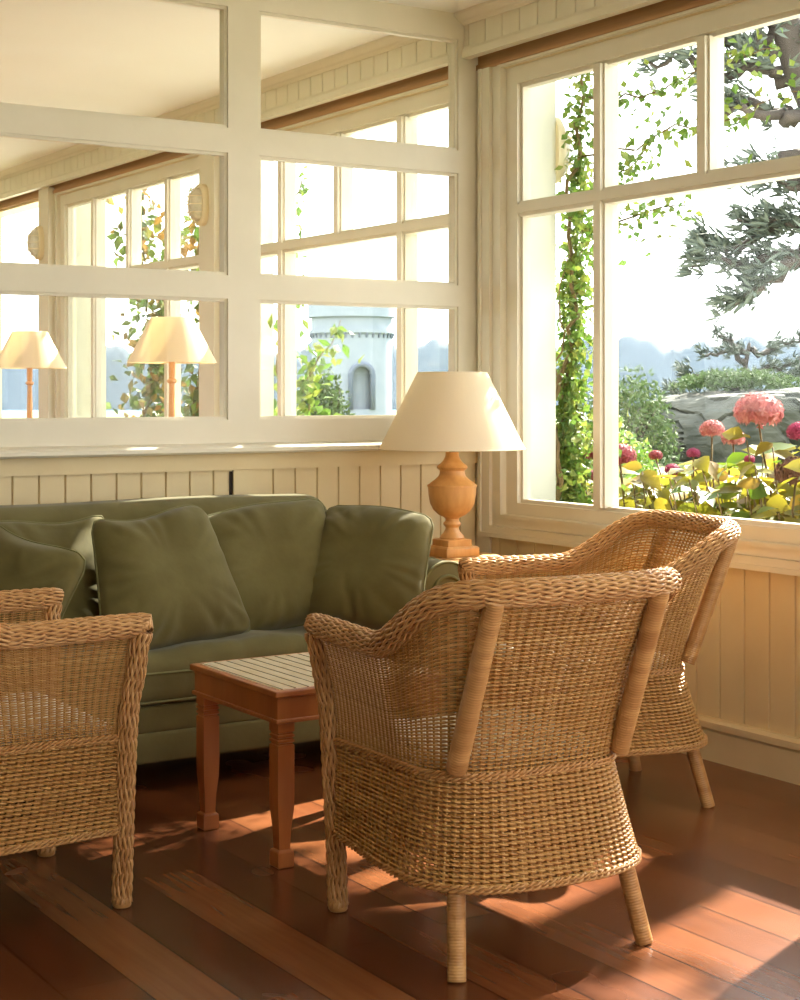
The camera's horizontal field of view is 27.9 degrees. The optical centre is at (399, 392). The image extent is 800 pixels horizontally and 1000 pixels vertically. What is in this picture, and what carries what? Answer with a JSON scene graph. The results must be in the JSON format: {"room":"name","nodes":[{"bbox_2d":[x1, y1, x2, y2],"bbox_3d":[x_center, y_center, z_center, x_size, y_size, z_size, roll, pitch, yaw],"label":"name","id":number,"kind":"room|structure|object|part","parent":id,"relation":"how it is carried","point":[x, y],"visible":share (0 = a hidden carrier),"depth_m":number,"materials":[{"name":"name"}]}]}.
{"room":"sunroom","nodes":[
{"label":"sunroom","id":0,"kind":"room"},
{"bbox_2d":[0,450,477,661],"bbox_3d":[-2.162,0.767,5.315,5.912,1.066,0.076,0,0,-33],"label":"wall","id":1,"kind":"structure","parent":0,"point":[396,479],"depth_m":6.28,"materials":[{"name":"beige paint"}]},
{"bbox_2d":[0,440,382,458],"bbox_3d":[-2.155,0.214,5.300,5.907,0.040,0.145,0,0,-33],"label":"trim","id":2,"kind":"structure","parent":1,"relation":"attached to","point":[365,445],"depth_m":6.08,"materials":[{"name":"beige paint"}]},
{"bbox_2d":[229,471,232,494],"bbox_3d":[-0.658,0.728,6.253,0.014,0.845,0.003,0,0,-33],"label":"trim","id":3,"kind":"structure","parent":1,"relation":"attached to","point":[230,472],"depth_m":6.25,"materials":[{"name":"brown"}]},
{"bbox_2d":[0,0,477,446],"bbox_3d":[-2.167,-0.708,5.316,5.904,1.804,0.075,0,0,-33],"label":"window","id":4,"kind":"structure","parent":1,"relation":"in","point":[240,143],"depth_m":6.29,"materials":[{"name":"beige paint"}]},
{"bbox_2d":[0,0,488,170],"bbox_3d":[-2.070,-1.670,5.208,6.152,0.120,14.400,0,0,-33],"label":"ceiling","id":5,"kind":"structure","parent":0,"point":[145,58],"depth_m":7.58,"materials":[{"name":"paint"}]},
{"bbox_2d":[0,740,799,999],"bbox_3d":[-2.070,1.360,5.208,6.152,0.120,14.400,0,0,-33],"label":"floor","id":6,"kind":"structure","parent":0,"point":[209,916],"depth_m":4.01,"materials":[{"name":"brown wood"}]},
{"bbox_2d":[0,587,153,908],"bbox_3d":[-1.124,0.854,4.122,0.783,0.903,0.730,0,0,-33],"label":"wicker armchair","id":7,"kind":"object","parent":6,"relation":"on","point":[92,774],"visible":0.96,"depth_m":3.99,"materials":[{"name":"wicker"}]},
{"bbox_3d":[-0.995,0.942,4.554,0.049,0.695,0.101,0,0,7],"label":"leg","id":8,"kind":"part","parent":7,"relation":"part of","materials":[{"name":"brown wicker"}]},
{"bbox_2d":[0,692,106,745],"bbox_3d":[-1.068,0.846,4.157,0.488,0.057,0.523,0,0,-33],"label":"seat cushion","id":9,"kind":"object","parent":7,"relation":"on","point":[29,692],"visible":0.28,"depth_m":4.06,"materials":[{"name":"beige fabric"}]},
{"bbox_3d":[-0.677,0.942,4.060,0.101,0.695,0.049,0,0,18],"label":"leg","id":10,"kind":"part","parent":7,"relation":"part of","materials":[{"name":"brown wicker"}]},
{"bbox_2d":[0,494,467,764],"bbox_3d":[-0.869,0.841,5.540,2.248,0.919,0.740,0,0,-33],"label":"sofa","id":11,"kind":"object","parent":6,"relation":"on","point":[167,713],"visible":0.23,"depth_m":5.38,"materials":[{"name":"green fabric"}]},
{"bbox_2d":[0,525,85,675],"bbox_3d":[-1.264,0.627,5.030,0.554,0.538,0.232,0,0,11],"label":"throw pillow","id":12,"kind":"object","parent":11,"relation":"on","point":[25,563],"visible":0.52,"depth_m":4.98,"materials":[{"name":"green fabric"}]},
{"bbox_2d":[0,515,103,643],"bbox_3d":[-1.184,0.638,5.317,0.556,0.439,0.223,0,0,-33],"label":"throw pillow","id":13,"kind":"object","parent":11,"relation":"on","point":[76,534],"visible":0.26,"depth_m":5.34,"materials":[{"name":"green fabric"}]},
{"bbox_3d":[-0.984,0.702,5.723,1.655,0.641,0.272,0,0,-33],"label":"backrest","id":14,"kind":"part","parent":11,"relation":"part of","materials":[{"name":"green fabric"}]},
{"bbox_2d":[91,504,250,650],"bbox_3d":[-0.777,0.625,5.414,0.581,0.480,0.266,0,0,-39],"label":"throw pillow","id":15,"kind":"object","parent":11,"relation":"on","point":[170,565],"visible":0.86,"depth_m":5.33,"materials":[{"name":"green fabric"}]},
{"bbox_2d":[2,625,412,711],"bbox_3d":[-0.819,0.921,5.475,1.785,0.198,0.504,0,0,-33],"label":"seat cushion","id":16,"kind":"object","parent":11,"relation":"on","point":[169,680],"depth_m":5.27,"materials":[{"name":"green fabric"}]},
{"bbox_2d":[208,498,325,629],"bbox_3d":[-0.464,0.630,5.742,0.602,0.488,0.246,0,0,-30],"label":"throw pillow","id":17,"kind":"object","parent":11,"relation":"on","point":[271,550],"visible":0.54,"depth_m":5.68,"materials":[{"name":"green fabric"}]},
{"bbox_2d":[309,505,433,629],"bbox_3d":[-0.137,0.629,5.774,0.507,0.437,0.284,0,0,19],"label":"throw pillow","id":18,"kind":"object","parent":11,"relation":"on","point":[373,560],"visible":0.73,"depth_m":5.69,"materials":[{"name":"green fabric"}]},
{"bbox_3d":[-0.018,0.902,6.075,0.230,0.595,0.700,0,0,-33],"label":"arm","id":19,"kind":"part","parent":11,"relation":"part of","materials":[{"name":"green fabric"}]},
{"bbox_2d":[190,652,445,868],"bbox_3d":[-0.248,1.055,4.741,0.560,0.490,0.544,0,0,-33],"label":"coffee table","id":20,"kind":"object","parent":6,"relation":"on","point":[279,690],"visible":0.5,"depth_m":4.56,"materials":[{"name":"brown wood"}]},
{"bbox_3d":[-0.574,1.065,4.806,0.051,0.470,0.051,0,0,-33],"label":"leg","id":21,"kind":"part","parent":20,"relation":"part of","materials":[{"name":"brown wood"}]},
{"bbox_3d":[-0.325,1.065,4.417,0.051,0.470,0.051,0,0,-33],"label":"leg","id":22,"kind":"part","parent":20,"relation":"part of","materials":[{"name":"brown wood"}]},
{"bbox_3d":[0.077,1.065,4.676,0.051,0.470,0.051,0,0,-33],"label":"leg","id":23,"kind":"part","parent":20,"relation":"part of","materials":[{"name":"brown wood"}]},
{"bbox_2d":[429,552,499,653],"bbox_3d":[0.205,0.972,6.366,0.432,0.656,0.432,0,0,-33],"label":"side table","id":24,"kind":"object","parent":6,"relation":"on","point":[483,554],"visible":0.02,"depth_m":6.33,"materials":[{"name":"wood"}]},
{"bbox_2d":[379,372,525,557],"bbox_3d":[0.207,0.281,6.369,0.583,0.727,0.583,0,0,-33],"label":"table lamp","id":25,"kind":"object","parent":24,"relation":"on","point":[452,413],"visible":1,"depth_m":6.22,"materials":[{"name":"beige fabric"}]},
{"bbox_3d":[0.207,0.070,6.369,0.580,0.305,0.580,0,0,-33],"label":"lamp shade","id":26,"kind":"part","parent":25,"relation":"part of","materials":[{"name":"fabric"}]},
{"bbox_2d":[303,567,681,982],"bbox_3d":[0.236,0.854,3.885,0.730,0.903,0.783,0,0,-29],"label":"wicker armchair","id":27,"kind":"object","parent":6,"relation":"on","point":[370,782],"visible":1,"depth_m":3.67,"materials":[{"name":"wicker"}]},
{"bbox_3d":[-0.186,0.942,4.044,0.101,0.695,0.049,0,0,11],"label":"leg","id":28,"kind":"part","parent":27,"relation":"part of","materials":[{"name":"brown wicker"}]},
{"bbox_3d":[0.126,1.099,3.607,0.045,0.413,0.153,0,0,0],"label":"leg","id":29,"kind":"part","parent":27,"relation":"part of","materials":[{"name":"wicker"}]},
{"bbox_3d":[0.165,0.650,3.546,0.050,0.418,0.206,0,0,-29],"label":"post","id":30,"kind":"part","parent":27,"relation":"part of","materials":[{"name":"wicker"}]},
{"bbox_2d":[395,708,589,771],"bbox_3d":[0.205,0.846,3.943,0.523,0.057,0.488,0,0,-29],"label":"seat cushion","id":31,"kind":"object","parent":27,"relation":"on","point":[514,708],"visible":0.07,"depth_m":3.83,"materials":[{"name":"beige fabric"}]},
{"bbox_3d":[0.207,0.885,3.938,0.536,0.020,0.502,0,0,-29],"label":"seat","id":32,"kind":"part","parent":27,"relation":"part of","materials":[{"name":"wicker"}]},
{"bbox_3d":[0.530,1.099,3.828,0.153,0.413,0.045,0,0,32],"label":"leg","id":33,"kind":"part","parent":27,"relation":"part of","materials":[{"name":"wicker"}]},
{"bbox_3d":[0.560,0.650,3.763,0.050,0.418,0.206,0,0,-29],"label":"post","id":34,"kind":"part","parent":27,"relation":"part of","materials":[{"name":"wicker"}]},
{"bbox_2d":[458,509,740,821],"bbox_3d":[0.663,0.854,5.227,0.783,0.903,0.730,0,0,-18],"label":"wicker armchair","id":35,"kind":"object","parent":6,"relation":"on","point":[667,698],"visible":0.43,"depth_m":5.07,"materials":[{"name":"wicker"}]},
{"bbox_2d":[494,644,667,669],"bbox_3d":[0.600,0.846,5.207,0.488,0.057,0.523,0,0,-18],"label":"seat cushion","id":36,"kind":"object","parent":35,"relation":"on","point":[496,644],"visible":0.03,"depth_m":5.18,"materials":[{"name":"beige fabric"}]},
{"bbox_3d":[0.775,1.099,5.504,0.045,0.413,0.153,0,0,43],"label":"leg","id":37,"kind":"part","parent":35,"relation":"part of","materials":[{"name":"wicker"}]},
{"bbox_3d":[0.844,0.650,5.522,0.206,0.418,0.050,0,0,-18],"label":"post","id":38,"kind":"part","parent":35,"relation":"part of","materials":[{"name":"wicker"}]},
{"bbox_3d":[0.915,1.099,5.066,0.153,0.413,0.045,0,0,11],"label":"leg","id":39,"kind":"part","parent":35,"relation":"part of","materials":[{"name":"wicker"}]},
{"bbox_3d":[0.982,0.650,5.092,0.206,0.418,0.050,0,0,-18],"label":"post","id":40,"kind":"part","parent":35,"relation":"part of","materials":[{"name":"wicker"}]},
{"bbox_3d":[-1.082,0.920,7.627,0.500,0.760,0.500,0,0,-33],"label":"console table","id":41,"kind":"object","parent":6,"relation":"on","visible":0},
{"bbox_2d":[127,317,216,416],"bbox_3d":[-1.082,0.091,7.627,0.424,0.897,0.424,0,0,-33],"label":"table lamp","id":42,"kind":"object","parent":41,"relation":"on","point":[171,341],"visible":0.66,"depth_m":7.50,"materials":[{"name":"beige fabric"}]},
{"bbox_3d":[-1.082,-0.250,7.627,0.424,0.214,0.424,0,0,-33],"label":"lamp shade","id":43,"kind":"part","parent":42,"relation":"part of","materials":[{"name":"fabric"}]},
{"bbox_2d":[167,362,176,416],"bbox_3d":[-1.082,0.190,7.627,0.170,0.700,0.170,0,0,-33],"label":"lamp base","id":44,"kind":"object","parent":42,"relation":"attached to","point":[171,413],"depth_m":7.61,"materials":[{"name":"brown wood"}]},
{"bbox_3d":[-2.146,0.920,9.320,0.500,0.760,0.500,0,0,-33],"label":"console table","id":45,"kind":"object","parent":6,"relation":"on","visible":0},
{"bbox_2d":[0,331,66,417],"bbox_3d":[-2.146,0.091,9.320,0.424,0.897,0.424,0,0,-33],"label":"table lamp","id":46,"kind":"object","parent":45,"relation":"on","point":[29,350],"visible":0.66,"depth_m":9.20,"materials":[{"name":"beige fabric"}]},
{"bbox_2d":[25,368,33,417],"bbox_3d":[-2.146,0.190,9.320,0.170,0.700,0.170,0,0,-33],"label":"lamp base","id":47,"kind":"object","parent":46,"relation":"attached to","point":[29,383],"depth_m":9.31,"materials":[{"name":"brown wood"}]},
{"bbox_3d":[-2.146,-0.250,9.320,0.424,0.214,0.424,0,0,-33],"label":"lamp shade","id":48,"kind":"part","parent":46,"relation":"part of","materials":[{"name":"fabric"}]},
{"bbox_2d":[0,0,799,737],"bbox_3d":[0.561,-0.155,6.680,0.150,2.910,14.570,0,0,-33],"label":"wall","id":49,"kind":"structure","parent":0,"point":[746,670],"depth_m":5.58,"materials":[{"name":"beige paint"}]},
{"bbox_2d":[27,226,43,259],"bbox_3d":[-2.546,-1.045,11.179,0.100,0.236,0.136,0,0,-33],"label":"light","id":50,"kind":"object","parent":49,"relation":"attached to","point":[35,238],"visible":1,"depth_m":11.14,"materials":[{"name":"beige glass"}]},
{"bbox_2d":[55,154,198,417],"bbox_3d":[-1.662,-0.386,10.155,0.232,1.981,2.571,0,0,-33],"label":"window","id":51,"kind":"structure","parent":49,"relation":"in","point":[171,175],"depth_m":10.56,"materials":[{"name":"beige paint"}]},
{"bbox_2d":[39,155,218,417],"bbox_3d":[0.336,-0.060,6.871,0.087,2.720,10.455,0,0,-33],"label":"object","id":52,"kind":"structure","parent":49,"relation":"attached to","point":[208,165],"depth_m":9.03,"materials":[{"name":"beige paint"}]},
{"bbox_2d":[186,184,208,225],"bbox_3d":[-1.145,-1.055,9.001,0.100,0.236,0.136,0,0,-33],"label":"light","id":53,"kind":"object","parent":49,"relation":"attached to","point":[197,204],"visible":1,"depth_m":8.97,"materials":[{"name":"beige glass"}]},
{"bbox_2d":[0,66,447,209],"bbox_3d":[-1.599,-1.468,9.853,0.051,0.183,6.894,0,0,-33],"label":"trim","id":54,"kind":"structure","parent":49,"relation":"attached to","point":[438,75],"depth_m":8.20,"materials":[{"name":"brown wood"}]},
{"bbox_2d":[0,35,447,200],"bbox_3d":[-1.658,-1.516,9.816,0.085,0.188,6.894,0,0,-33],"label":"trim","id":55,"kind":"structure","parent":49,"relation":"attached to","point":[389,59],"depth_m":8.05,"materials":[{"name":"beige paint"}]},
{"bbox_2d":[76,81,555,500],"bbox_3d":[0.644,-0.100,6.953,0.295,3.400,14.200,0,0,-33],"label":"trim","id":56,"kind":"structure","parent":49,"relation":"attached to","point":[543,97],"depth_m":6.95,"materials":[{"name":"white paint"}]},
{"bbox_2d":[261,80,447,415],"bbox_3d":[-0.301,-0.386,8.037,0.232,1.981,2.456,0,0,-33],"label":"window","id":57,"kind":"structure","parent":49,"relation":"in","point":[405,112],"depth_m":7.67,"materials":[{"name":"beige paint"}]},
{"bbox_3d":[-0.304,-0.409,7.993,0.146,1.934,2.386,0,0,-33],"label":"frame","id":58,"kind":"part","parent":57,"relation":"part of","materials":[{"name":"beige paint"}]},
{"bbox_2d":[475,463,490,578],"bbox_3d":[0.361,-0.135,6.900,0.054,2.570,0.155,0,0,-33],"label":"trim","id":59,"kind":"structure","parent":49,"relation":"attached to","point":[484,542],"depth_m":6.89,"materials":[{"name":"beige paint"}]},
{"bbox_2d":[454,0,664,58],"bbox_3d":[2.210,-1.516,3.801,0.085,0.188,7.204,0,0,-33],"label":"trim","id":60,"kind":"structure","parent":49,"relation":"attached to","point":[490,26],"depth_m":6.48,"materials":[{"name":"beige paint"}]},
{"bbox_2d":[556,117,573,183],"bbox_3d":[0.695,-1.060,7.051,0.125,0.295,0.170,0,0,-33],"label":"light","id":61,"kind":"object","parent":49,"relation":"attached to","point":[561,153],"visible":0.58,"depth_m":6.96,"materials":[{"name":"beige glass"}]},
{"bbox_2d":[476,0,720,70],"bbox_3d":[2.268,-1.468,3.838,0.051,0.183,7.204,0,0,-33],"label":"trim","id":62,"kind":"structure","parent":49,"relation":"attached to","point":[661,9],"depth_m":6.24,"materials":[{"name":"brown wood"}]},
{"bbox_2d":[478,0,799,575],"bbox_3d":[1.123,-0.386,5.823,0.232,1.981,2.571,0,0,-33],"label":"window","id":63,"kind":"structure","parent":49,"relation":"in","point":[506,508],"depth_m":6.25,"materials":[{"name":"beige paint"}]},
{"bbox_2d":[637,714,799,784],"bbox_3d":[2.290,1.225,3.836,0.038,0.150,7.176,0,0,-33],"label":"baseboard","id":64,"kind":"structure","parent":49,"relation":"attached to","point":[763,752],"depth_m":5.51,"materials":[{"name":"beige paint"}]},
{"label":"outside","id":65,"kind":"structure","parent":0,"visible":0},
{"bbox_2d":[2,409,585,414],"bbox_3d":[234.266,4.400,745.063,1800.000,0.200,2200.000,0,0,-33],"label":"sea","id":66,"kind":"structure","parent":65,"point":[392,409],"depth_m":395.13,"materials":[{"name":"liquid"}]},
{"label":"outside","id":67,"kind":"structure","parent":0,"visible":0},
{"bbox_2d":[2,411,780,501],"bbox_3d":[-18.029,1.700,41.907,135.000,0.200,170.000,0,0,-33],"label":"lawn","id":68,"kind":"structure","parent":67,"point":[130,413],"depth_m":109.48,"materials":[{"name":"green plant"}]},
{"bbox_2d":[106,183,276,416],"bbox_3d":[-1.370,0.070,10.829,0.960,3.400,1.928,0,0,-33],"label":"climbing vine","id":69,"kind":"object","parent":68,"relation":"on","point":[155,377],"visible":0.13,"depth_m":11.06,"materials":[{"name":"green plant"}]},
{"bbox_3d":[-1.393,0.093,10.753,0.231,2.992,1.399,0,0,-35],"label":"stem","id":70,"kind":"part","parent":69,"relation":"part of","materials":[{"name":"green plant"}]},
{"bbox_2d":[267,165,363,415],"bbox_3d":[-0.560,0.169,9.135,0.789,2.982,0.488,0,0,29],"label":"climbing vine","id":71,"kind":"object","parent":68,"relation":"on","point":[313,388],"visible":0.23,"depth_m":9.04,"materials":[{"name":"green plant"}]},
{"bbox_3d":[-0.519,0.195,9.056,0.116,2.795,0.604,0,0,-42],"label":"stem","id":72,"kind":"part","parent":71,"relation":"part of","materials":[{"name":"green plant"}]},
{"bbox_2d":[296,364,354,415],"bbox_3d":[-1.998,0.509,40.153,1.905,2.505,1.687,0,0,6],"label":"shrub","id":73,"kind":"object","parent":68,"relation":"on","point":[333,404],"visible":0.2,"depth_m":39.81,"materials":[{"name":"green plant"}]},
{"bbox_3d":[-1.910,0.703,40.044,0.942,1.903,1.057,0,0,5],"label":"stem","id":74,"kind":"part","parent":73,"relation":"part of","materials":[{"name":"green plant"}]},
{"bbox_2d":[308,305,395,414],"bbox_3d":[-2.696,-1.950,89.988,4.900,7.500,4.900,0,0,-33],"label":"stone tower","id":75,"kind":"structure","parent":68,"relation":"on","point":[369,382],"depth_m":88.08,"materials":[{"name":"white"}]},
{"bbox_2d":[577,420,663,477],"bbox_3d":[3.899,1.120,31.408,2.556,1.224,2.314,0,0,-5],"label":"shrub","id":76,"kind":"object","parent":68,"relation":"on","point":[645,461],"visible":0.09,"depth_m":30.81,"materials":[{"name":"green plant"}]},
{"bbox_2d":[584,443,670,508],"bbox_3d":[0.982,0.916,7.543,0.988,1.397,1.038,0,0,-33],"label":"hydrangea","id":77,"kind":"object","parent":68,"relation":"on","point":[628,454],"visible":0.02,"depth_m":7.15,"materials":[{"name":"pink plant"}]},
{"bbox_3d":[1.005,0.952,7.570,0.686,1.326,0.755,0,0,-33],"label":"stem","id":78,"kind":"part","parent":77,"relation":"part of","materials":[{"name":"green plant"}]},
{"bbox_2d":[580,364,683,466],"bbox_3d":[5.039,0.532,35.958,2.630,2.413,2.443,0,0,16],"label":"shrub","id":79,"kind":"object","parent":68,"relation":"on","point":[658,426],"visible":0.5,"depth_m":35.34,"materials":[{"name":"green plant"}]},
{"bbox_3d":[5.044,0.752,35.635,1.623,1.871,1.262,0,0,-4],"label":"stem","id":80,"kind":"part","parent":79,"relation":"part of","materials":[{"name":"green plant"}]},
{"bbox_2d":[554,27,799,503],"bbox_3d":[1.154,0.087,6.566,0.597,3.265,1.930,0,0,-33],"label":"climbing vine","id":81,"kind":"object","parent":68,"relation":"on","point":[572,472],"visible":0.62,"depth_m":6.94,"materials":[{"name":"green plant"}]},
{"bbox_2d":[619,419,790,521],"bbox_3d":[1.421,0.866,6.926,0.961,1.511,1.336,0,0,-33],"label":"hydrangea","id":82,"kind":"object","parent":68,"relation":"on","point":[648,480],"visible":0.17,"depth_m":6.89,"materials":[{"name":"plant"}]},
{"bbox_3d":[1.433,0.898,6.928,0.758,1.447,1.100,0,0,-33],"label":"stem","id":83,"kind":"part","parent":82,"relation":"part of","materials":[{"name":"green plant"}]},
{"bbox_2d":[627,387,799,462],"bbox_3d":[8.146,0.734,38.148,5.446,1.734,3.359,0,0,11],"label":"boulder","id":84,"kind":"object","parent":68,"relation":"on","point":[691,410],"visible":0.48,"depth_m":36.97,"materials":[{"name":"stone"}]},
{"bbox_2d":[668,366,799,392],"bbox_3d":[8.159,-0.330,39.294,4.249,0.666,1.998,0,0,-33],"label":"shrub","id":85,"kind":"object","parent":84,"relation":"on","point":[734,380],"visible":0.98,"depth_m":38.71,"materials":[{"name":"green plant"}]},
{"bbox_3d":[8.251,-0.274,39.295,2.647,0.421,1.249,0,0,-33],"label":"stem","id":86,"kind":"part","parent":85,"relation":"part of","materials":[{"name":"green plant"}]},
{"bbox_2d":[633,18,799,323],"bbox_3d":[4.694,-2.224,20.225,3.671,7.800,1.932,0,0,0],"label":"cypress tree","id":87,"kind":"object","parent":68,"relation":"on","point":[764,224],"visible":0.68,"depth_m":19.91,"materials":[{"name":"green plant"}]},
{"bbox_2d":[658,321,799,395],"bbox_3d":[8.829,-0.121,41.690,4.470,3.507,1.904,0,0,-3],"label":"cypress tree","id":88,"kind":"object","parent":68,"relation":"on","point":[773,347],"visible":0.65,"depth_m":41.56,"materials":[{"name":"green plant"}]},
{"bbox_2d":[669,392,799,522],"bbox_3d":[1.742,0.797,6.287,1.073,1.648,1.499,0,0,-36],"label":"flowering plants","id":89,"kind":"object","parent":68,"relation":"on","point":[759,409],"visible":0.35,"depth_m":6.30,"materials":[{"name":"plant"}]},
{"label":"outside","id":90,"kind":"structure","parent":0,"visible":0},
{"bbox_2d":[2,334,799,409],"bbox_3d":[102.308,-6.311,409.108,383.088,21.323,402.921,0,0,-33],"label":"hills","id":91,"kind":"structure","parent":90,"point":[634,350],"depth_m":417.03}
]}

